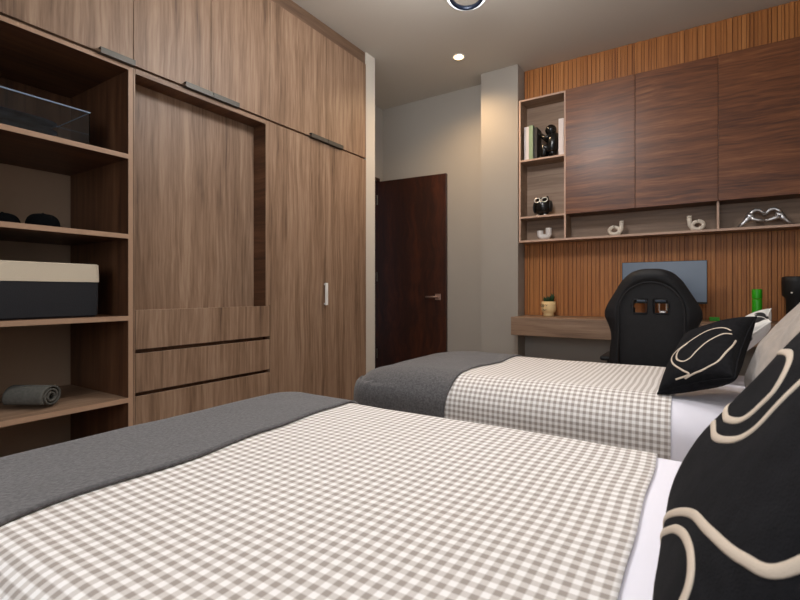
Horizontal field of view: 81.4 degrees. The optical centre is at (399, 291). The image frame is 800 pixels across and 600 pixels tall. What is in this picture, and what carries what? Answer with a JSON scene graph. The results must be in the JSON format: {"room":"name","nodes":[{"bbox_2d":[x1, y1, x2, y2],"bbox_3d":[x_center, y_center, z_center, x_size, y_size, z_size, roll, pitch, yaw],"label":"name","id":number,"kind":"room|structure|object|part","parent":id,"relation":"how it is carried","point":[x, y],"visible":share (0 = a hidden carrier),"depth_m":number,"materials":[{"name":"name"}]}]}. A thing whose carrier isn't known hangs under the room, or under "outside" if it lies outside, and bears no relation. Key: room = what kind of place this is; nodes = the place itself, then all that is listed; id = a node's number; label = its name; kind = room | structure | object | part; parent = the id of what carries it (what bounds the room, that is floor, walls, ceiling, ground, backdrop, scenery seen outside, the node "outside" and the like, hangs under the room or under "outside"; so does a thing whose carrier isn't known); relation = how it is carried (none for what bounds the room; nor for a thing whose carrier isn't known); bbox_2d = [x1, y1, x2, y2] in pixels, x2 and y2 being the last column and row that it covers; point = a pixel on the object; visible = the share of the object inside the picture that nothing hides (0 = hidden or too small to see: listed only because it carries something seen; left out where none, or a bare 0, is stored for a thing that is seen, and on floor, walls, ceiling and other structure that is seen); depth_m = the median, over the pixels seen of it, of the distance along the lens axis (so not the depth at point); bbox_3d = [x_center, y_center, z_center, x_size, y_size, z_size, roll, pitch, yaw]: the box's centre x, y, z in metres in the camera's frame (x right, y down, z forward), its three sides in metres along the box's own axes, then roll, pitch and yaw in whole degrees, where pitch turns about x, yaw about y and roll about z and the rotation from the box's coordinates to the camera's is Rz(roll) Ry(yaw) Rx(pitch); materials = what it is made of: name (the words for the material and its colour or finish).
{"room":"bedroom","nodes":[
{"label":"bedroom","id":0,"kind":"room"},
{"bbox_2d":[0,78,70,456],"bbox_3d":[-2.083,-0.500,2.195,0.100,2.880,4.830,0,0,33],"label":"panel","id":1,"kind":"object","parent":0,"point":[32,354],"depth_m":2.40,"materials":[{"name":"beige paint"}]},
{"bbox_2d":[272,0,364,63],"bbox_3d":[-1.280,-1.893,2.768,0.588,0.095,2.764,0,0,33],"label":"trim","id":2,"kind":"structure","parent":1,"relation":"attached to","point":[290,6],"depth_m":3.33,"materials":[{"name":"brown wood"}]},
{"bbox_2d":[364,53,374,373],"bbox_3d":[-0.501,-0.500,3.982,0.620,2.880,0.121,0,0,33],"label":"wall","id":3,"kind":"structure","parent":0,"point":[369,60],"depth_m":3.81,"materials":[{"name":"beige paint"}]},
{"bbox_2d":[375,105,382,181],"bbox_3d":[-0.474,-0.500,4.587,0.100,2.880,0.925,0,0,33],"label":"wall","id":4,"kind":"structure","parent":0,"point":[378,111],"depth_m":4.89,"materials":[{"name":"grey paint"}]},
{"bbox_2d":[375,177,379,367],"bbox_3d":[-0.485,-0.125,4.570,0.120,2.130,0.825,0,0,33],"label":"trim","id":5,"kind":"structure","parent":4,"relation":"attached to","point":[377,180],"depth_m":4.88,"materials":[{"name":"brown wood"}]},
{"bbox_2d":[481,64,524,356],"bbox_3d":[0.914,-0.500,4.129,0.337,2.880,0.190,0,0,33],"label":"wall column","id":6,"kind":"structure","parent":0,"point":[502,254],"depth_m":4.05,"materials":[{"name":"grey paint"}]},
{"bbox_2d":[292,0,797,109],"bbox_3d":[-0.864,-1.990,1.962,5.360,0.100,5.960,0,0,33],"label":"ceiling","id":7,"kind":"structure","parent":0,"point":[413,44],"depth_m":3.45,"materials":[{"name":"beige paint"}]},
{"bbox_2d":[452,53,464,59],"bbox_3d":[0.483,-1.933,3.830,0.108,0.013,0.108,0,0,33],"label":"recessed light","id":8,"kind":"object","parent":7,"relation":"in","point":[459,56],"visible":1,"depth_m":3.82,"materials":[{"name":"white metal"}]},
{"bbox_3d":[0.483,-1.933,3.830,0.072,0.012,0.072,0,0,33],"label":"bulb","id":9,"kind":"part","parent":8,"relation":"part of","materials":[{"name":"white"}]},
{"bbox_2d":[447,0,484,10],"bbox_3d":[0.248,-1.800,2.249,1.076,0.279,1.109,0,0,33],"label":"ceiling lamp","id":10,"kind":"object","parent":7,"relation":"attached to","point":[452,3],"visible":1,"depth_m":2.75,"materials":[{"name":"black metal"}]},
{"bbox_2d":[383,84,774,375],"bbox_3d":[0.724,-0.500,4.424,5.360,2.880,0.100,0,0,33],"label":"wall","id":11,"kind":"structure","parent":0,"point":[440,134],"depth_m":4.47,"materials":[{"name":"grey paint"}]},
{"bbox_2d":[377,173,446,366],"bbox_3d":[0.096,-0.111,4.666,0.778,2.081,0.100,0,0,28],"label":"door","id":12,"kind":"structure","parent":11,"relation":"in","point":[412,212],"depth_m":4.67,"materials":[{"name":"brown wood"}]},
{"bbox_3d":[0.370,0.048,4.532,0.057,0.060,0.012,0,0,28],"label":"handle","id":13,"kind":"part","parent":12,"relation":"part of","materials":[{"name":"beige metal"}]},
{"bbox_2d":[511,315,777,346],"bbox_3d":[1.883,0.277,3.390,2.085,0.147,0.378,0,0,33],"label":"desk","id":14,"kind":"object","parent":11,"relation":"attached to","point":[526,325],"visible":0.44,"depth_m":3.58,"materials":[{"name":"brown wood"}]},
{"bbox_2d":[541,294,555,315],"bbox_3d":[1.246,0.107,3.900,0.120,0.191,0.124,0,0,33],"label":"potted plant","id":15,"kind":"object","parent":14,"relation":"on","point":[548,305],"visible":1,"depth_m":3.86,"materials":[{"name":"green plant"}]},
{"bbox_3d":[1.248,0.141,3.902,0.120,0.124,0.120,0,0,33],"label":"pot","id":16,"kind":"part","parent":15,"relation":"part of","materials":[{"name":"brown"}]},
{"bbox_3d":[1.421,0.287,3.667,1.008,0.126,0.337,0,0,33],"label":"drawer","id":17,"kind":"part","parent":14,"relation":"part of","materials":[{"name":"brown wood"}]},
{"bbox_2d":[622,260,706,312],"bbox_3d":[1.875,-0.007,3.313,0.525,0.418,0.160,0,0,33],"label":"monitor","id":18,"kind":"object","parent":14,"relation":"on","point":[693,273],"visible":0.41,"depth_m":3.20,"materials":[{"name":"black plastic"}]},
{"bbox_2d":[709,317,719,320],"bbox_3d":[2.202,0.189,3.256,0.060,0.026,0.060,0,0,33],"label":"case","id":19,"kind":"object","parent":14,"relation":"on","point":[710,318],"visible":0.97,"depth_m":3.23,"materials":[{"name":"green plastic"}]},
{"bbox_2d":[752,289,761,312],"bbox_3d":[2.383,0.091,3.104,0.057,0.222,0.057,0,0,33],"label":"bottle","id":20,"kind":"object","parent":14,"relation":"on","point":[756,293],"visible":0.75,"depth_m":3.08,"materials":[{"name":"green plastic"}]},
{"bbox_2d":[782,276,799,314],"bbox_3d":[2.545,0.051,2.976,0.160,0.302,0.160,0,0,33],"label":"speaker","id":21,"kind":"object","parent":14,"relation":"on","point":[790,285],"visible":0.85,"depth_m":2.95},
{"bbox_2d":[524,0,799,321],"bbox_3d":[1.976,-0.869,3.534,2.088,2.138,0.034,0,0,33],"label":"cladding","id":22,"kind":"object","parent":11,"relation":"attached to","point":[583,277],"visible":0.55,"depth_m":3.50,"materials":[{"name":"brown wood"}]},
{"bbox_2d":[519,36,799,243],"bbox_3d":[1.917,-1.014,3.429,2.069,1.195,0.200,0,0,33],"label":"upper cabinet","id":23,"kind":"object","parent":22,"relation":"attached to","point":[714,140],"visible":1,"depth_m":3.32,"materials":[{"name":"brown wood"}]},
{"bbox_2d":[524,127,528,159],"bbox_3d":[1.102,-1.248,3.976,0.038,0.285,0.133,0,0,33],"label":"book","id":24,"kind":"object","parent":23,"relation":"in","point":[526,129],"visible":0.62,"depth_m":3.92,"materials":[{"name":"white paper"}]},
{"bbox_2d":[529,125,534,158],"bbox_3d":[1.133,-1.250,3.953,0.033,0.290,0.138,0,0,33],"label":"book","id":25,"kind":"object","parent":23,"relation":"in","point":[531,127],"visible":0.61,"depth_m":3.90,"materials":[{"name":"green paper"}]},
{"bbox_2d":[533,127,540,158],"bbox_3d":[1.164,-1.240,3.939,0.030,0.270,0.128,0,0,33],"label":"book","id":26,"kind":"object","parent":23,"relation":"in","point":[536,139],"visible":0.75,"depth_m":3.89,"materials":[{"name":"paper"}]},
{"bbox_2d":[533,196,552,215],"bbox_3d":[1.193,-0.713,3.887,0.160,0.166,0.129,0,0,33],"label":"owl figurine","id":27,"kind":"object","parent":23,"relation":"in","point":[543,205],"visible":0.9,"depth_m":3.84,"materials":[{"name":"black ceramic"}]},
{"bbox_2d":[537,228,551,238],"bbox_3d":[1.204,-0.481,3.877,0.119,0.098,0.049,0,0,33],"label":"decorative letter","id":28,"kind":"object","parent":23,"relation":"in","point":[540,235],"visible":0.94,"depth_m":3.85,"materials":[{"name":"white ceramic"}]},
{"bbox_2d":[538,124,558,157],"bbox_3d":[1.239,-1.246,3.860,0.167,0.281,0.116,0,0,33],"label":"figurine","id":29,"kind":"object","parent":23,"relation":"in","point":[552,137],"visible":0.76,"depth_m":3.81,"materials":[{"name":"black ceramic"}]},
{"bbox_2d":[559,118,563,154],"bbox_3d":[1.340,-1.255,3.821,0.040,0.300,0.136,0,0,33],"label":"book","id":30,"kind":"object","parent":23,"relation":"in","point":[561,120],"visible":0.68,"depth_m":3.76,"materials":[{"name":"white paper"}]},
{"bbox_3d":[1.530,-1.114,3.572,0.495,0.988,0.019,0,0,33],"label":"door","id":31,"kind":"part","parent":23,"relation":"part of","materials":[{"name":"brown wood"}]},
{"bbox_2d":[607,221,623,234],"bbox_3d":[1.666,-0.489,3.590,0.116,0.112,0.052,0,0,33],"label":"decorative letter","id":32,"kind":"object","parent":23,"relation":"in","point":[619,228],"visible":0.94,"depth_m":3.58,"materials":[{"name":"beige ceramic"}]},
{"bbox_3d":[1.970,-1.014,3.511,2.069,1.195,0.005,0,0,33],"label":"panel","id":33,"kind":"part","parent":23,"relation":"part of","materials":[{"name":"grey wood"}]},
{"bbox_3d":[1.951,-1.114,3.300,0.502,0.988,0.019,0,0,33],"label":"door","id":34,"kind":"part","parent":23,"relation":"part of","materials":[{"name":"brown wood"}]},
{"bbox_2d":[687,216,705,229],"bbox_3d":[2.106,-0.489,3.307,0.116,0.112,0.052,0,0,33],"label":"decorative letter","id":35,"kind":"object","parent":23,"relation":"in","point":[690,223],"visible":0.95,"depth_m":3.31,"materials":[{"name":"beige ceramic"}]},
{"bbox_3d":[2.375,-1.114,3.026,0.502,0.988,0.019,0,0,33],"label":"door","id":36,"kind":"part","parent":23,"relation":"part of","materials":[{"name":"brown wood"}]},
{"bbox_2d":[738,207,792,226],"bbox_3d":[2.429,-0.496,3.098,0.295,0.130,0.061,0,0,33],"label":"sculpture","id":37,"kind":"object","parent":23,"relation":"on","point":[779,214],"visible":0.98,"depth_m":3.08,"materials":[{"name":"silver metal"}]},
{"bbox_3d":[-0.864,0.990,1.962,5.360,0.100,5.960,0,0,33],"label":"floor","id":38,"kind":"structure","parent":0,"visible":0},
{"bbox_2d":[0,15,132,439],"bbox_3d":[-1.773,-0.064,1.990,0.602,2.008,0.922,0,0,33],"label":"shelving unit","id":39,"kind":"object","parent":38,"relation":"on","point":[98,399],"depth_m":2.24,"materials":[{"name":"brown wood"}]},
{"bbox_3d":[-1.710,-0.312,2.010,0.166,0.076,0.146,0,0,33],"label":"cap","id":40,"kind":"part","parent":39,"relation":"part of","materials":[{"name":"black fabric"}]},
{"bbox_2d":[2,385,60,404],"bbox_3d":[-1.598,0.448,2.020,0.170,0.086,0.111,0,0,1],"label":"towel","id":41,"kind":"object","parent":39,"relation":"on","point":[14,394],"visible":1,"depth_m":1.98,"materials":[{"name":"grey fabric"}]},
{"bbox_3d":[-2.025,-0.851,2.152,0.004,0.394,0.880,0,0,33],"label":"panel","id":42,"kind":"part","parent":39,"relation":"part of","materials":[{"name":"brown wood"}]},
{"bbox_3d":[-1.551,-0.311,2.034,0.164,0.075,0.145,0,0,33],"label":"cap","id":43,"kind":"part","parent":39,"relation":"part of","materials":[{"name":"black fabric"}]},
{"bbox_2d":[0,86,89,144],"bbox_3d":[-1.761,-0.745,1.992,0.346,0.186,0.641,0,0,33],"label":"storage box","id":44,"kind":"object","parent":39,"relation":"on","point":[18,109],"visible":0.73,"depth_m":2.02,"materials":[{"name":"clear glass"}]},
{"bbox_2d":[0,260,98,319],"bbox_3d":[-1.705,-0.007,1.978,0.372,0.238,0.637,0,0,33],"label":"storage box","id":45,"kind":"object","parent":39,"relation":"on","point":[28,289],"visible":1,"depth_m":1.97,"materials":[{"name":"black fabric"}]},
{"bbox_3d":[-1.775,0.124,1.991,0.598,0.022,0.880,0,0,33],"label":"shelf","id":46,"kind":"part","parent":39,"relation":"part of","materials":[{"name":"brown wood"}]},
{"bbox_3d":[-1.775,0.512,1.991,0.598,0.022,0.880,0,0,33],"label":"shelf","id":47,"kind":"part","parent":39,"relation":"part of","materials":[{"name":"brown wood"}]},
{"bbox_3d":[-1.775,-0.263,1.991,0.598,0.022,0.880,0,0,33],"label":"shelf","id":48,"kind":"part","parent":39,"relation":"part of","materials":[{"name":"brown wood"}]},
{"bbox_3d":[-1.775,-0.641,1.991,0.598,0.022,0.880,0,0,33],"label":"shelf","id":49,"kind":"part","parent":39,"relation":"part of","materials":[{"name":"brown wood"}]},
{"bbox_3d":[-1.774,-1.059,1.991,0.600,0.018,0.880,0,0,33],"label":"panel","id":50,"kind":"part","parent":39,"relation":"part of","materials":[{"name":"brown wood"}]},
{"bbox_2d":[0,0,135,67],"bbox_3d":[-1.742,-1.457,2.022,0.629,0.772,0.837,0,0,33],"label":"upper cabinet","id":51,"kind":"object","parent":39,"relation":"on","point":[102,27],"visible":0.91,"depth_m":2.05,"materials":[{"name":"brown wood"}]},
{"bbox_3d":[-1.307,-1.084,2.148,0.034,0.026,0.152,0,0,33],"label":"handle","id":52,"kind":"part","parent":51,"relation":"part of","materials":[{"name":"grey metal"}]},
{"bbox_3d":[-1.531,-0.064,2.370,0.598,2.008,0.021,0,0,33],"label":"panel","id":53,"kind":"part","parent":39,"relation":"part of","materials":[{"name":"brown wood"}]},
{"bbox_2d":[133,68,269,424],"bbox_3d":[-1.295,-0.064,2.731,0.602,2.008,0.837,0,0,33],"label":"wardrobe section","id":54,"kind":"object","parent":38,"relation":"on","point":[201,164],"visible":0.59,"depth_m":2.58,"materials":[{"name":"brown wood"}]},
{"bbox_3d":[-1.521,-0.064,2.384,0.600,2.008,0.009,0,0,33],"label":"panel","id":55,"kind":"part","parent":54,"relation":"part of","materials":[{"name":"brown wood"}]},
{"bbox_3d":[-1.151,-0.474,2.622,0.022,1.137,0.791,0,0,33],"label":"fold out panel","id":56,"kind":"part","parent":54,"relation":"part of","materials":[{"name":"brown wood"}]},
{"bbox_3d":[-1.303,-1.056,2.720,0.600,0.024,0.793,0,0,33],"label":"panel","id":57,"kind":"part","parent":54,"relation":"part of","materials":[{"name":"brown wood"}]},
{"bbox_2d":[133,0,269,120],"bbox_3d":[-1.288,-1.457,2.727,0.629,0.772,0.836,0,0,33],"label":"upper cabinet","id":58,"kind":"object","parent":54,"relation":"on","point":[218,50],"visible":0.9,"depth_m":2.57,"materials":[{"name":"brown wood"}]},
{"bbox_3d":[-1.165,-1.461,2.398,0.019,0.758,0.416,0,0,33],"label":"door","id":59,"kind":"part","parent":58,"relation":"part of","materials":[{"name":"brown wood"}]},
{"bbox_3d":[-1.083,-1.084,2.496,0.034,0.026,0.161,0,0,33],"label":"handle","id":60,"kind":"part","parent":58,"relation":"part of","materials":[{"name":"grey metal"}]},
{"bbox_3d":[-0.991,-1.084,2.639,0.034,0.026,0.170,0,0,33],"label":"handle","id":61,"kind":"part","parent":58,"relation":"part of","materials":[{"name":"grey metal"}]},
{"bbox_3d":[-0.938,-1.461,2.750,0.019,0.758,0.416,0,0,33],"label":"door","id":62,"kind":"part","parent":58,"relation":"part of","materials":[{"name":"brown wood"}]},
{"bbox_3d":[-1.050,0.591,2.578,0.020,0.175,0.824,0,0,33],"label":"drawer","id":63,"kind":"part","parent":54,"relation":"part of","materials":[{"name":"brown wood"}]},
{"bbox_3d":[-1.050,0.391,2.578,0.020,0.187,0.824,0,0,33],"label":"drawer","id":64,"kind":"part","parent":54,"relation":"part of","materials":[{"name":"brown wood"}]},
{"bbox_3d":[-1.050,0.182,2.578,0.020,0.190,0.824,0,0,33],"label":"drawer","id":65,"kind":"part","parent":54,"relation":"part of","materials":[{"name":"brown wood"}]},
{"bbox_3d":[-1.079,-0.117,3.068,0.600,1.903,0.035,0,0,33],"label":"panel","id":66,"kind":"part","parent":54,"relation":"part of","materials":[{"name":"brown wood"}]},
{"bbox_2d":[267,122,365,399],"bbox_3d":[-0.790,-0.064,3.499,0.629,2.008,0.998,0,0,33],"label":"wardrobe","id":67,"kind":"object","parent":38,"relation":"on","point":[317,337],"visible":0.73,"depth_m":3.27,"materials":[{"name":"brown wood"}]},
{"bbox_3d":[-0.684,-0.114,3.145,0.020,1.908,0.518,0,0,33],"label":"door","id":68,"kind":"part","parent":67,"relation":"part of","materials":[{"name":"brown wood"}]},
{"bbox_2d":[268,0,365,158],"bbox_3d":[-0.790,-1.457,3.498,0.629,0.772,0.997,0,0,33],"label":"upper cabinet","id":69,"kind":"object","parent":67,"relation":"on","point":[318,88],"visible":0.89,"depth_m":3.26,"materials":[{"name":"brown wood"}]},
{"bbox_3d":[-0.684,-1.461,3.145,0.019,0.758,0.517,0,0,33],"label":"door","id":70,"kind":"part","parent":69,"relation":"part of","materials":[{"name":"brown wood"}]},
{"bbox_3d":[-0.576,-1.084,3.281,0.034,0.026,0.170,0,0,33],"label":"handle","id":71,"kind":"part","parent":69,"relation":"part of","materials":[{"name":"grey metal"}]},
{"bbox_3d":[-0.483,-1.084,3.426,0.034,0.026,0.166,0,0,33],"label":"handle","id":72,"kind":"part","parent":69,"relation":"part of","materials":[{"name":"grey metal"}]},
{"bbox_3d":[-0.413,-1.461,3.565,0.019,0.758,0.476,0,0,33],"label":"door","id":73,"kind":"part","parent":69,"relation":"part of","materials":[{"name":"brown wood"}]},
{"bbox_3d":[-0.532,0.015,3.339,0.024,0.159,0.025,0,0,33],"label":"handle","id":74,"kind":"part","parent":67,"relation":"part of","materials":[{"name":"white paint"}]},
{"bbox_3d":[-0.413,-0.114,3.565,0.020,1.908,0.478,0,0,33],"label":"door","id":75,"kind":"part","parent":67,"relation":"part of","materials":[{"name":"brown wood"}]},
{"bbox_2d":[618,458,681,599],"bbox_3d":[0.138,0.662,0.819,2.015,0.557,1.137,0,0,33],"label":"bed","id":76,"kind":"object","parent":38,"relation":"on","point":[638,580],"visible":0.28,"depth_m":0.73,"materials":[{"name":"grey fabric"}]},
{"bbox_2d":[0,403,657,599],"bbox_3d":[-0.155,0.528,1.004,1.188,0.309,1.160,0,0,33],"label":"bedspread","id":77,"kind":"object","parent":76,"relation":"on","point":[348,501],"visible":0.78,"depth_m":0.76,"materials":[{"name":"fabric"}]},
{"bbox_2d":[0,392,357,525],"bbox_3d":[-0.566,0.599,1.272,0.490,0.467,1.172,0,0,33],"label":"throw blanket","id":78,"kind":"object","parent":77,"relation":"on","point":[35,479],"visible":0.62,"depth_m":1.08,"materials":[{"name":"grey fabric"}]},
{"bbox_2d":[652,332,799,599],"bbox_3d":[0.434,0.157,0.426,0.352,0.446,0.517,0,0,37],"label":"pillow","id":79,"kind":"object","parent":76,"relation":"on","point":[731,529],"visible":1,"depth_m":0.38,"materials":[{"name":"black fabric"}]},
{"bbox_2d":[600,269,702,366],"bbox_3d":[1.588,0.404,2.895,0.615,1.073,0.713,0,0,33],"label":"desk chair","id":80,"kind":"object","parent":38,"relation":"on","point":[649,338],"visible":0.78,"depth_m":2.63,"materials":[{"name":"black fabric"}]},
{"bbox_2d":[670,375,744,461],"bbox_3d":[0.912,0.662,2.179,2.199,0.556,0.962,0,0,33],"label":"bed","id":81,"kind":"object","parent":38,"relation":"on","point":[692,413],"visible":0.19,"depth_m":1.61,"materials":[{"name":"grey fabric"}]},
{"bbox_2d":[444,356,672,459],"bbox_3d":[0.619,0.545,2.364,1.360,0.343,0.982,0,0,33],"label":"bedspread","id":82,"kind":"object","parent":81,"relation":"on","point":[616,405],"visible":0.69,"depth_m":1.88,"materials":[{"name":"fabric"}]},
{"bbox_2d":[353,351,521,417],"bbox_3d":[0.223,0.632,2.627,0.722,0.535,1.025,0,0,33],"label":"throw blanket","id":83,"kind":"object","parent":82,"relation":"on","point":[420,385],"visible":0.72,"depth_m":2.25,"materials":[{"name":"grey fabric"}]},
{"bbox_2d":[657,316,756,394],"bbox_3d":[1.151,0.235,1.739,0.424,0.288,0.248,0,0,-44],"label":"pillow","id":84,"kind":"object","parent":82,"relation":"on","point":[712,355],"visible":1,"depth_m":1.66,"materials":[{"name":"black fabric"}]},
{"bbox_2d":[745,308,771,350],"bbox_3d":[1.469,0.226,2.064,0.282,0.307,0.412,0,0,39],"label":"pillow","id":85,"kind":"object","parent":81,"relation":"on","point":[762,326],"visible":0.29,"depth_m":1.87,"materials":[{"name":"white fabric"}]},
{"bbox_2d":[744,303,799,387],"bbox_3d":[1.341,0.157,1.473,0.344,0.442,0.521,0,0,22],"label":"pillow","id":86,"kind":"object","parent":81,"relation":"on","point":[787,328],"visible":0.43,"depth_m":1.56,"materials":[{"name":"grey fabric"}]}
]}

